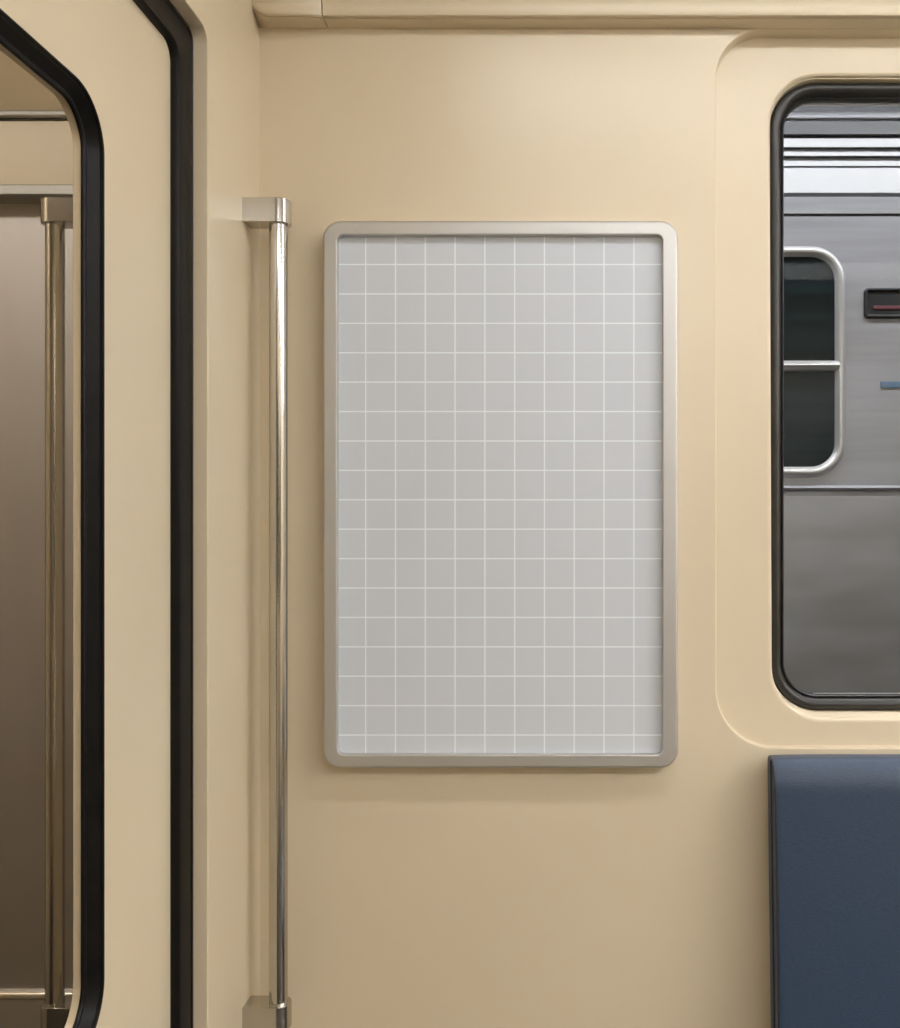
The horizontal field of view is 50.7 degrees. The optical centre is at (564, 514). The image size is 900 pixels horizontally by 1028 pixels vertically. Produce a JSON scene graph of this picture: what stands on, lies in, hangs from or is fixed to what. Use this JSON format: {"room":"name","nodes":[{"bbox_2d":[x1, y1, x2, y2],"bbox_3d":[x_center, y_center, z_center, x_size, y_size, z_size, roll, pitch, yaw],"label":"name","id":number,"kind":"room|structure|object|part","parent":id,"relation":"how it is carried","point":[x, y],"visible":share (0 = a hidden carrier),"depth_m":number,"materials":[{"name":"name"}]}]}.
{"room":"train carriage","nodes":[
{"label":"train carriage","id":0,"kind":"room"},
{"bbox_2d":[169,0,259,1027],"bbox_3d":[-0.574,0.220,0.125,0.172,2.460,2.750,0,0,0],"label":"wall","id":1,"kind":"structure","parent":0,"point":[225,33],"depth_m":1.34,"materials":[{"name":"beige paint"}]},
{"bbox_2d":[40,197,72,1027],"bbox_3d":[-0.731,0.151,1.437,0.141,1.263,0.039,0,0,0],"label":"handrail","id":2,"kind":"object","parent":1,"relation":"attached to","point":[56,213],"visible":0.92,"depth_m":1.43,"materials":[{"name":"metal"}]},
{"bbox_3d":[-0.781,0.151,1.437,0.027,1.214,0.027,0,0,0],"label":"rail","id":3,"kind":"part","parent":2,"relation":"part of","materials":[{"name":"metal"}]},
{"bbox_2d":[0,0,169,1027],"bbox_3d":[-0.534,0.380,0.815,0.028,2.060,0.910,0,0,0],"label":"door","id":4,"kind":"structure","parent":1,"relation":"in","point":[107,66],"depth_m":1.10,"materials":[{"name":"beige paint"}]},
{"bbox_2d":[133,0,192,1027],"bbox_3d":[-0.523,0.384,0.806,0.031,2.091,0.951,0,0,0],"label":"seal","id":5,"kind":"object","parent":1,"relation":"attached to","point":[162,14],"visible":0.98,"depth_m":1.25,"materials":[{"name":"black rubber"}]},
{"bbox_2d":[242,197,291,1027],"bbox_3d":[-0.454,0.151,1.437,0.068,1.263,0.039,0,0,0],"label":"handrail","id":6,"kind":"object","parent":1,"relation":"attached to","point":[273,1010],"visible":1,"depth_m":1.43,"materials":[{"name":"metal"}]},
{"bbox_3d":[-0.439,0.151,1.437,0.027,1.214,0.027,0,0,0],"label":"rail","id":7,"kind":"part","parent":6,"relation":"part of","materials":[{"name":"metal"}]},
{"bbox_2d":[252,0,327,27],"bbox_3d":[-0.434,-0.892,1.344,0.108,0.235,0.312,0,0,0],"label":"trim","id":8,"kind":"structure","parent":1,"relation":"attached to","point":[268,13],"depth_m":1.46,"materials":[{"name":"beige paint"}]},
{"bbox_2d":[0,28,899,1027],"bbox_3d":[2.125,0.195,1.560,7.750,2.510,0.120,0,0,0],"label":"wall","id":9,"kind":"structure","parent":0,"point":[418,897],"depth_m":1.50,"materials":[{"name":"beige paint"}]},
{"bbox_2d":[0,50,62,109],"bbox_3d":[-1.205,-0.828,1.375,1.090,0.364,0.250,0,0,0],"label":"cove","id":10,"kind":"object","parent":9,"relation":"attached to","point":[19,90],"depth_m":1.48,"materials":[{"name":"beige paint"}]},
{"bbox_2d":[0,111,66,117],"bbox_3d":[-1.205,-0.638,1.494,1.090,0.010,0.013,0,0,0],"label":"strip","id":11,"kind":"object","parent":9,"relation":"attached to","point":[3,114],"depth_m":1.49,"materials":[{"name":"grey metal"}]},
{"bbox_2d":[0,110,67,120],"bbox_3d":[-1.205,-0.638,1.499,1.090,0.015,0.004,0,0,0],"label":"strip","id":12,"kind":"object","parent":9,"relation":"attached to","point":[1,119],"depth_m":1.50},
{"bbox_2d":[0,204,72,1027],"bbox_3d":[-1.205,0.461,1.536,1.090,1.957,0.049,0,0,0],"label":"door","id":13,"kind":"structure","parent":9,"relation":"in","point":[22,234],"depth_m":1.52,"materials":[{"name":"metal"}]},
{"bbox_2d":[0,185,72,203],"bbox_3d":[-1.205,-0.513,1.504,1.090,0.016,0.052,0,0,0],"label":"strip","id":14,"kind":"object","parent":9,"relation":"attached to","point":[9,194],"depth_m":1.48,"materials":[{"name":"grey metal"}]},
{"bbox_2d":[323,221,677,767],"bbox_3d":[-0.102,-0.032,1.485,0.559,0.860,0.030,0,0,0],"label":"poster frame","id":15,"kind":"object","parent":9,"relation":"attached to","point":[500,398],"visible":1,"depth_m":1.48,"materials":[{"name":"metal"}]},
{"bbox_2d":[322,0,899,27],"bbox_3d":[2.811,-0.894,1.350,6.378,0.231,0.300,0,0,0],"label":"trim","id":16,"kind":"structure","parent":9,"relation":"attached to","point":[336,13],"depth_m":1.46,"materials":[{"name":"beige paint"}]},
{"bbox_3d":[2.125,1.480,0.160,7.850,0.060,2.920,0,0,0],"label":"floor","id":17,"kind":"structure","parent":0,"visible":0},
{"bbox_2d":[768,754,899,1027],"bbox_3d":[0.870,0.914,1.234,1.100,1.072,0.528,0,0,0],"label":"seat","id":18,"kind":"object","parent":17,"relation":"on","point":[834,819],"visible":1,"depth_m":1.42,"materials":[{"name":"blue leather"}]},
{"label":"outside","id":19,"kind":"structure","parent":0,"visible":0},
{"bbox_3d":[1.500,2.465,3.920,9.000,0.070,4.560,0,0,0],"label":"ground","id":20,"kind":"structure","parent":19,"visible":0},
{"bbox_2d":[770,83,899,709],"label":"window","id":21,"kind":"structure","parent":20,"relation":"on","point":[842,162],"depth_m":3.00,"materials":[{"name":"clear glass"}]},
{"bbox_3d":[0.333,-0.490,3.001,1.073,0.685,0.007,0,0,0],"label":"pane","id":22,"kind":"part","parent":21,"relation":"part of","materials":[{"name":"clear glass"}]},
{"bbox_3d":[2.400,0.745,3.004,9.200,1.611,0.032,0,0,0],"label":"panel","id":23,"kind":"part","parent":21,"relation":"part of","materials":[{"name":"metal"}]},
{"bbox_3d":[2.400,-1.286,3.104,9.200,0.071,0.052,0,0,0],"label":"gutter panel","id":24,"kind":"part","parent":21,"relation":"part of","materials":[{"name":"silver metal"}]}
]}

